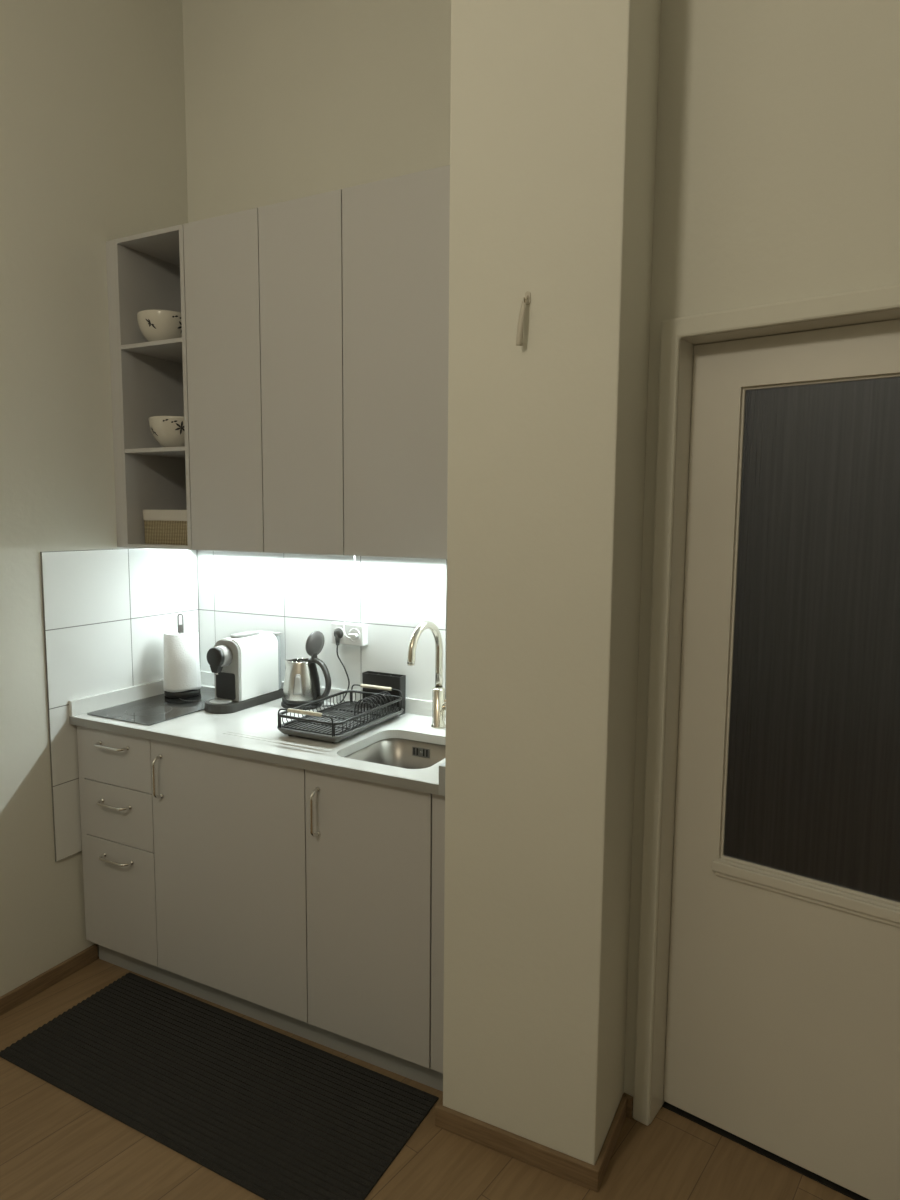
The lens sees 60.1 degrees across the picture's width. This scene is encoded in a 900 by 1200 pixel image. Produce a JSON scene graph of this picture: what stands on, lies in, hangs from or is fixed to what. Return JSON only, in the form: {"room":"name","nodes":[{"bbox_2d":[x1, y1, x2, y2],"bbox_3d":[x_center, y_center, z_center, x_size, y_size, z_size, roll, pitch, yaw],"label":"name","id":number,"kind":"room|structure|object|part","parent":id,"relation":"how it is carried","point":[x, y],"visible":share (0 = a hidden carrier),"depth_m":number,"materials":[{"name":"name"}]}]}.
{"room":"kitchen","nodes":[
{"label":"kitchen","id":0,"kind":"room"},
{"bbox_2d":[0,0,187,996],"bbox_3d":[-2.216,-0.295,0.836,0.150,3.500,5.350,4,7,27],"label":"wall","id":1,"kind":"structure","parent":0,"point":[93,123],"depth_m":2.50,"materials":[{"name":"paint"}]},
{"bbox_2d":[0,944,97,1015],"bbox_3d":[-2.313,1.453,0.682,0.014,0.055,4.668,4,7,27],"label":"baseboard","id":2,"kind":"structure","parent":1,"relation":"attached to","point":[10,1000],"depth_m":2.57,"materials":[{"name":"brown wood"}]},
{"bbox_2d":[40,548,199,861],"bbox_3d":[-1.152,0.328,2.826,0.008,1.028,0.670,4,7,27],"label":"tiled wall","id":3,"kind":"structure","parent":1,"relation":"attached to","point":[107,613],"depth_m":2.67,"materials":[{"name":"white tile"}]},
{"bbox_2d":[182,0,450,222],"bbox_3d":[-0.250,-0.484,2.740,1.600,3.500,0.150,4,7,27],"label":"wall","id":4,"kind":"structure","parent":0,"point":[286,100],"depth_m":2.65,"materials":[{"name":"paint"}]},
{"bbox_2d":[106,224,191,549],"bbox_3d":[-0.924,-0.704,2.761,0.356,1.030,0.368,4,7,27],"label":"open shelf unit","id":5,"kind":"object","parent":4,"relation":"attached to","point":[146,271],"visible":0.53,"depth_m":2.70,"materials":[{"name":"grey wood"}]},
{"bbox_3d":[-0.907,-0.864,2.731,0.282,0.014,0.359,4,7,27],"label":"shelf","id":6,"kind":"part","parent":5,"relation":"part of","materials":[{"name":"grey wood"}]},
{"bbox_3d":[-0.910,-0.520,2.768,0.282,0.014,0.359,4,7,27],"label":"shelf","id":7,"kind":"part","parent":5,"relation":"part of","materials":[{"name":"grey wood"}]},
{"bbox_2d":[137,310,181,341],"bbox_3d":[-0.974,-0.917,2.665,0.180,0.105,0.180,4,7,27],"label":"bowl","id":8,"kind":"object","parent":5,"relation":"on","point":[155,325],"visible":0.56,"depth_m":2.59,"materials":[{"name":"grey ceramic"}]},
{"bbox_2d":[142,510,187,544],"bbox_3d":[-0.933,-0.261,2.782,0.246,0.119,0.218,4,7,27],"label":"storage basket","id":9,"kind":"object","parent":5,"relation":"on","point":[160,526],"visible":0.42,"depth_m":2.69,"materials":[{"name":"beige wicker"}]},
{"bbox_2d":[149,416,184,446],"bbox_3d":[-0.943,-0.571,2.687,0.180,0.105,0.180,4,7,27],"label":"bowl","id":10,"kind":"object","parent":5,"relation":"on","point":[168,431],"visible":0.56,"depth_m":2.61,"materials":[{"name":"grey ceramic"}]},
{"bbox_2d":[175,421,184,434],"bbox_3d":[-0.902,-0.579,2.613,0.042,0.046,0.012,-2,7,-22],"label":"print","id":11,"kind":"object","parent":10,"relation":"attached to","point":[179,425],"depth_m":2.61,"materials":[{"name":"black paint"}]},
{"bbox_2d":[183,208,263,551],"bbox_3d":[-0.630,-0.686,2.610,0.304,1.030,0.368,4,7,27],"label":"upper cabinet","id":12,"kind":"object","parent":4,"relation":"attached to","point":[222,286],"visible":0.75,"depth_m":2.44,"materials":[{"name":"grey"}]},
{"bbox_2d":[258,189,343,554],"bbox_3d":[-0.360,-0.669,2.473,0.302,1.030,0.368,4,7,27],"label":"upper cabinet","id":13,"kind":"object","parent":4,"relation":"attached to","point":[301,279],"visible":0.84,"depth_m":2.31,"materials":[{"name":"grey"}]},
{"bbox_2d":[343,556,358,637],"bbox_3d":[-0.344,-0.020,2.695,0.055,0.306,0.027,4,7,27],"label":"cable","id":14,"kind":"object","parent":13,"relation":"hanging from","point":[352,635],"visible":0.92,"depth_m":2.69,"materials":[{"name":"white plastic"}]},
{"bbox_2d":[197,550,446,700],"bbox_3d":[-0.362,0.338,2.793,1.429,1.028,0.008,4,7,27],"label":"tiled wall","id":15,"kind":"structure","parent":4,"relation":"attached to","point":[295,596],"depth_m":2.79,"materials":[{"name":"white tile"}]},
{"bbox_2d":[331,622,367,645],"bbox_3d":[-0.355,0.119,2.741,0.136,0.074,0.039,4,7,27],"label":"wall socket","id":16,"kind":"object","parent":15,"relation":"attached to","point":[361,630],"visible":0.89,"depth_m":2.72,"materials":[{"name":"white plastic"}]},
{"bbox_2d":[322,629,349,706],"bbox_3d":[-0.403,0.238,2.747,0.097,0.276,0.042,0,6,-6],"label":"power cord","id":17,"kind":"object","parent":16,"relation":"attached to","point":[338,634],"visible":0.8,"depth_m":2.73,"materials":[{"name":"black plastic"}]},
{"bbox_2d":[333,627,344,639],"bbox_3d":[-0.390,0.119,2.744,0.048,0.048,0.013,4,7,27],"label":"socket","id":18,"kind":"object","parent":16,"relation":"attached to","point":[334,628],"depth_m":2.74,"materials":[{"name":"white"}]},
{"bbox_2d":[348,628,359,641],"bbox_3d":[-0.331,0.122,2.714,0.048,0.048,0.013,4,7,27],"label":"socket","id":19,"kind":"object","parent":16,"relation":"attached to","point":[350,630],"depth_m":2.71,"materials":[{"name":"white plastic"}]},
{"bbox_2d":[342,165,449,558],"bbox_3d":[-0.017,-0.647,2.298,0.468,1.030,0.368,4,7,27],"label":"upper cabinet","id":20,"kind":"object","parent":4,"relation":"attached to","point":[395,230],"visible":0.51,"depth_m":2.16,"materials":[{"name":"grey"}]},
{"bbox_2d":[0,956,853,1199],"bbox_3d":[0.035,1.550,0.684,4.600,0.100,6.800,4,7,27],"label":"floor","id":21,"kind":"structure","parent":0,"point":[55,1145],"depth_m":1.90,"materials":[{"name":"brown wood"}]},
{"bbox_2d":[77,726,157,966],"bbox_3d":[-0.984,0.781,2.806,0.347,0.766,0.596,4,7,27],"label":"base cabinet","id":22,"kind":"object","parent":21,"relation":"on","point":[115,773],"visible":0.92,"depth_m":2.57,"materials":[{"name":"grey"}]},
{"bbox_3d":[-1.101,0.475,2.518,0.143,0.015,0.034,4,7,27],"label":"handle","id":23,"kind":"part","parent":22,"relation":"part of","materials":[{"name":"silver metal"}]},
{"bbox_3d":[-1.103,0.670,2.539,0.143,0.015,0.034,4,7,27],"label":"handle","id":24,"kind":"part","parent":22,"relation":"part of","materials":[{"name":"silver metal"}]},
{"bbox_3d":[-1.104,0.857,2.559,0.143,0.015,0.034,4,7,27],"label":"handle","id":25,"kind":"part","parent":22,"relation":"part of","materials":[{"name":"silver metal"}]},
{"bbox_3d":[-1.085,0.515,2.543,0.317,0.184,0.018,4,7,27],"label":"drawer","id":26,"kind":"part","parent":22,"relation":"part of","materials":[{"name":"grey"}]},
{"bbox_3d":[-1.086,0.705,2.563,0.317,0.192,0.018,4,7,27],"label":"drawer","id":27,"kind":"part","parent":22,"relation":"part of","materials":[{"name":"grey"}]},
{"bbox_3d":[-1.089,0.995,2.595,0.317,0.384,0.018,4,7,27],"label":"drawer","id":28,"kind":"part","parent":22,"relation":"part of","materials":[{"name":"grey"}]},
{"bbox_2d":[0,972,438,1199],"bbox_3d":[-0.671,1.329,2.176,1.205,0.008,0.462,4,7,28],"label":"floor mat","id":29,"kind":"object","parent":21,"relation":"on","point":[276,1115],"visible":1,"depth_m":2.12,"materials":[{"name":"black fabric"}]},
{"bbox_2d":[150,740,307,1022],"bbox_3d":[-0.560,0.807,2.590,0.604,0.766,0.596,4,7,27],"label":"base cabinet","id":30,"kind":"object","parent":21,"relation":"on","point":[230,830],"visible":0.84,"depth_m":2.34,"materials":[{"name":"grey"}]},
{"bbox_3d":[-0.914,0.555,2.430,0.015,0.143,0.034,4,7,27],"label":"handle","id":31,"kind":"part","parent":30,"relation":"part of","materials":[{"name":"silver metal"}]},
{"bbox_2d":[69,671,445,795],"bbox_3d":[-0.500,0.388,2.530,1.426,0.079,0.594,4,7,27],"label":"countertop","id":32,"kind":"structure","parent":30,"relation":"on","point":[250,733],"depth_m":2.42,"materials":[{"name":"white stone"}]},
{"bbox_2d":[87,686,214,725],"bbox_3d":[-0.977,0.368,2.767,0.298,0.005,0.498,4,7,27],"label":"induction hob","id":33,"kind":"object","parent":32,"relation":"in","point":[153,710],"visible":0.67,"depth_m":2.68,"materials":[{"name":"black glass"}]},
{"bbox_2d":[164,613,200,697],"bbox_3d":[-0.995,0.200,2.885,0.128,0.303,0.128,4,7,27],"label":"paper towel holder","id":34,"kind":"object","parent":33,"relation":"on","point":[190,693],"visible":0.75,"depth_m":2.86,"materials":[{"name":"black plastic"}]},
{"bbox_2d":[164,631,200,691],"bbox_3d":[-0.994,0.226,2.885,0.137,0.209,0.134,4,7,27],"label":"paper towel roll","id":35,"kind":"object","parent":34,"relation":"in","point":[181,651],"visible":0.99,"depth_m":2.83,"materials":[{"name":"white paper"}]},
{"bbox_2d":[204,630,282,713],"bbox_3d":[-0.737,0.245,2.770,0.123,0.254,0.316,4,7,27],"label":"coffee machine","id":36,"kind":"object","parent":32,"relation":"on","point":[245,666],"visible":1,"depth_m":2.71,"materials":[{"name":"grey plastic"}]},
{"bbox_3d":[-0.773,0.243,2.698,0.113,0.210,0.010,4,7,27],"label":"panel","id":37,"kind":"part","parent":36,"relation":"part of","materials":[{"name":"grey plastic"}]},
{"bbox_3d":[-0.672,0.122,2.881,0.108,0.010,0.029,4,7,27],"label":"tank lid","id":38,"kind":"part","parent":36,"relation":"part of","materials":[{"name":"grey plastic"}]},
{"bbox_3d":[-0.673,0.228,2.891,0.104,0.200,0.028,4,7,27],"label":"water tank","id":39,"kind":"part","parent":36,"relation":"part of","materials":[{"name":"grey"}]},
{"bbox_2d":[281,701,322,709],"bbox_3d":[-0.525,0.367,2.765,0.148,0.016,0.148,4,7,27],"label":"base","id":40,"kind":"object","parent":32,"relation":"on","point":[286,706],"visible":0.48,"depth_m":2.71,"materials":[{"name":"black plastic"}]},
{"bbox_2d":[282,631,330,704],"bbox_3d":[-0.497,0.232,2.737,0.199,0.257,0.140,4,7,27],"label":"electric kettle","id":41,"kind":"object","parent":40,"relation":"on","point":[302,685],"visible":1,"depth_m":2.70,"materials":[{"name":"silver metal"}]},
{"bbox_3d":[-0.470,0.152,2.710,0.025,0.091,0.092,4,7,27],"label":"lid","id":42,"kind":"part","parent":41,"relation":"part of","materials":[{"name":"grey plastic"}]},
{"bbox_3d":[-0.452,0.280,2.712,0.091,0.157,0.025,4,7,31],"label":"handle","id":43,"kind":"part","parent":41,"relation":"part of","materials":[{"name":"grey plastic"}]},
{"bbox_2d":[277,684,403,742],"bbox_3d":[-0.342,0.358,2.492,0.240,0.095,0.404,4,7,27],"label":"dish rack","id":44,"kind":"object","parent":32,"relation":"on","point":[336,723],"visible":1,"depth_m":2.47,"materials":[{"name":"black plastic"}]},
{"bbox_2d":[277,701,403,741],"bbox_3d":[-0.342,0.388,2.495,0.240,0.024,0.400,4,7,27],"label":"drip tray","id":45,"kind":"object","parent":44,"relation":"on","point":[344,710],"depth_m":2.45,"materials":[{"name":"grey plastic"}]},
{"bbox_2d":[362,671,405,715],"bbox_3d":[-0.228,0.320,2.676,0.154,0.133,0.041,4,7,27],"label":"holder","id":46,"kind":"object","parent":32,"relation":"on","point":[395,681],"visible":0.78,"depth_m":2.65,"materials":[{"name":"black plastic"}]},
{"bbox_2d":[344,738,445,768],"bbox_3d":[-0.135,0.538,2.283,0.334,0.163,0.350,4,7,27],"label":"sink","id":47,"kind":"object","parent":32,"relation":"in","point":[397,752],"visible":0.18,"depth_m":2.44,"materials":[{"name":"silver metal"}]},
{"bbox_3d":[-0.091,0.475,2.432,0.060,0.030,0.004,4,7,27],"label":"overflow plate","id":48,"kind":"part","parent":47,"relation":"part of","materials":[{"name":"silver metal"}]},
{"bbox_2d":[407,621,445,727],"bbox_3d":[-0.057,0.241,2.403,0.084,0.352,0.215,4,7,27],"label":"tap","id":49,"kind":"object","parent":32,"relation":"on","point":[438,692],"visible":0.91,"depth_m":2.47,"materials":[{"name":"silver metal"}]},
{"bbox_3d":[-0.075,0.179,2.399,0.024,0.228,0.202,4,7,27],"label":"spout","id":50,"kind":"part","parent":49,"relation":"part of","materials":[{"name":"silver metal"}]},
{"bbox_2d":[431,687,445,727],"bbox_3d":[-0.036,0.342,2.497,0.048,0.130,0.048,4,7,27],"label":"tap","id":51,"kind":"object","parent":49,"relation":"attached to","point":[438,693],"depth_m":2.48,"materials":[{"name":"metal"}]},
{"bbox_2d":[99,945,442,1090],"bbox_3d":[-0.609,1.260,2.431,1.408,0.093,0.016,4,7,27],"label":"plinth","id":52,"kind":"object","parent":21,"relation":"on","point":[426,1076],"visible":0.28,"depth_m":2.38,"materials":[{"name":"grey"}]},
{"bbox_2d":[305,769,444,1072],"bbox_3d":[-0.088,0.838,2.349,0.454,0.768,0.596,4,7,27],"label":"base cabinet","id":53,"kind":"object","parent":21,"relation":"on","point":[375,852],"visible":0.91,"depth_m":2.11,"materials":[{"name":"grey"}]},
{"bbox_3d":[-0.376,0.592,2.155,0.015,0.143,0.034,4,7,27],"label":"handle","id":54,"kind":"part","parent":53,"relation":"part of","materials":[{"name":"silver metal"}]},
{"bbox_2d":[443,0,660,1164],"bbox_3d":[0.317,-0.402,2.014,0.404,3.500,0.632,4,7,27],"label":"wall pillar","id":55,"kind":"structure","parent":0,"point":[554,103],"depth_m":1.76,"materials":[{"name":"paint"}]},
{"bbox_2d":[516,299,525,345],"bbox_3d":[0.155,-0.605,1.697,0.019,0.098,0.012,-4,7,-34],"label":"strap","id":56,"kind":"object","parent":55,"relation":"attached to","point":[519,337],"visible":1,"depth_m":1.70,"materials":[{"name":"beige"}]},
{"bbox_2d":[523,291,530,304],"bbox_3d":[0.166,-0.660,1.695,0.013,0.028,0.022,4,7,27],"label":"wall hook","id":57,"kind":"object","parent":55,"relation":"attached to","point":[527,297],"visible":1,"depth_m":1.70,"materials":[{"name":"beige"}]},
{"bbox_2d":[435,1096,626,1191],"bbox_3d":[0.214,1.329,2.026,0.432,0.055,0.271,4,7,27],"label":"baseboard","id":58,"kind":"structure","parent":55,"relation":"attached to","point":[582,1173],"depth_m":1.90,"materials":[{"name":"brown wood"}]},
{"bbox_2d":[624,0,899,1095],"bbox_3d":[1.454,-0.308,1.228,2.600,3.500,0.158,5,8,37],"label":"wall","id":59,"kind":"structure","parent":0,"point":[777,170],"depth_m":1.67,"materials":[{"name":"paint"}]},
{"bbox_2d":[622,1093,632,1118],"bbox_3d":[0.466,1.329,2.044,0.029,0.055,0.016,5,8,37],"label":"baseboard","id":60,"kind":"structure","parent":59,"relation":"attached to","point":[629,1097],"depth_m":2.03,"materials":[{"name":"brown wood"}]},
{"bbox_2d":[662,1102,868,1199],"bbox_3d":[0.901,1.378,1.859,0.800,0.004,0.054,5,8,37],"label":"threshold","id":61,"kind":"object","parent":59,"relation":"attached to","point":[749,1145],"depth_m":1.92,"materials":[{"name":"black"}]},
{"bbox_2d":[633,284,899,1125],"bbox_3d":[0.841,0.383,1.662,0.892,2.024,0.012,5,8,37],"label":"trim","id":62,"kind":"structure","parent":59,"relation":"attached to","point":[886,297],"depth_m":1.87,"materials":[{"name":"paint"}]},
{"bbox_2d":[663,319,899,1199],"bbox_3d":[0.887,0.393,1.725,0.798,1.962,0.104,5,8,37],"label":"door","id":63,"kind":"structure","parent":59,"relation":"in","point":[783,1025],"depth_m":1.82,"materials":[{"name":"paint"}]},
{"bbox_3d":[0.889,0.687,1.761,0.593,0.038,0.012,5,8,37],"label":"moulding","id":64,"kind":"part","parent":63,"relation":"part of","materials":[{"name":"wood"}]},
{"bbox_3d":[0.910,0.093,1.719,0.563,1.144,0.006,5,8,37],"label":"glass pane","id":65,"kind":"part","parent":63,"relation":"part of","materials":[{"name":"grey glass"}]}
]}

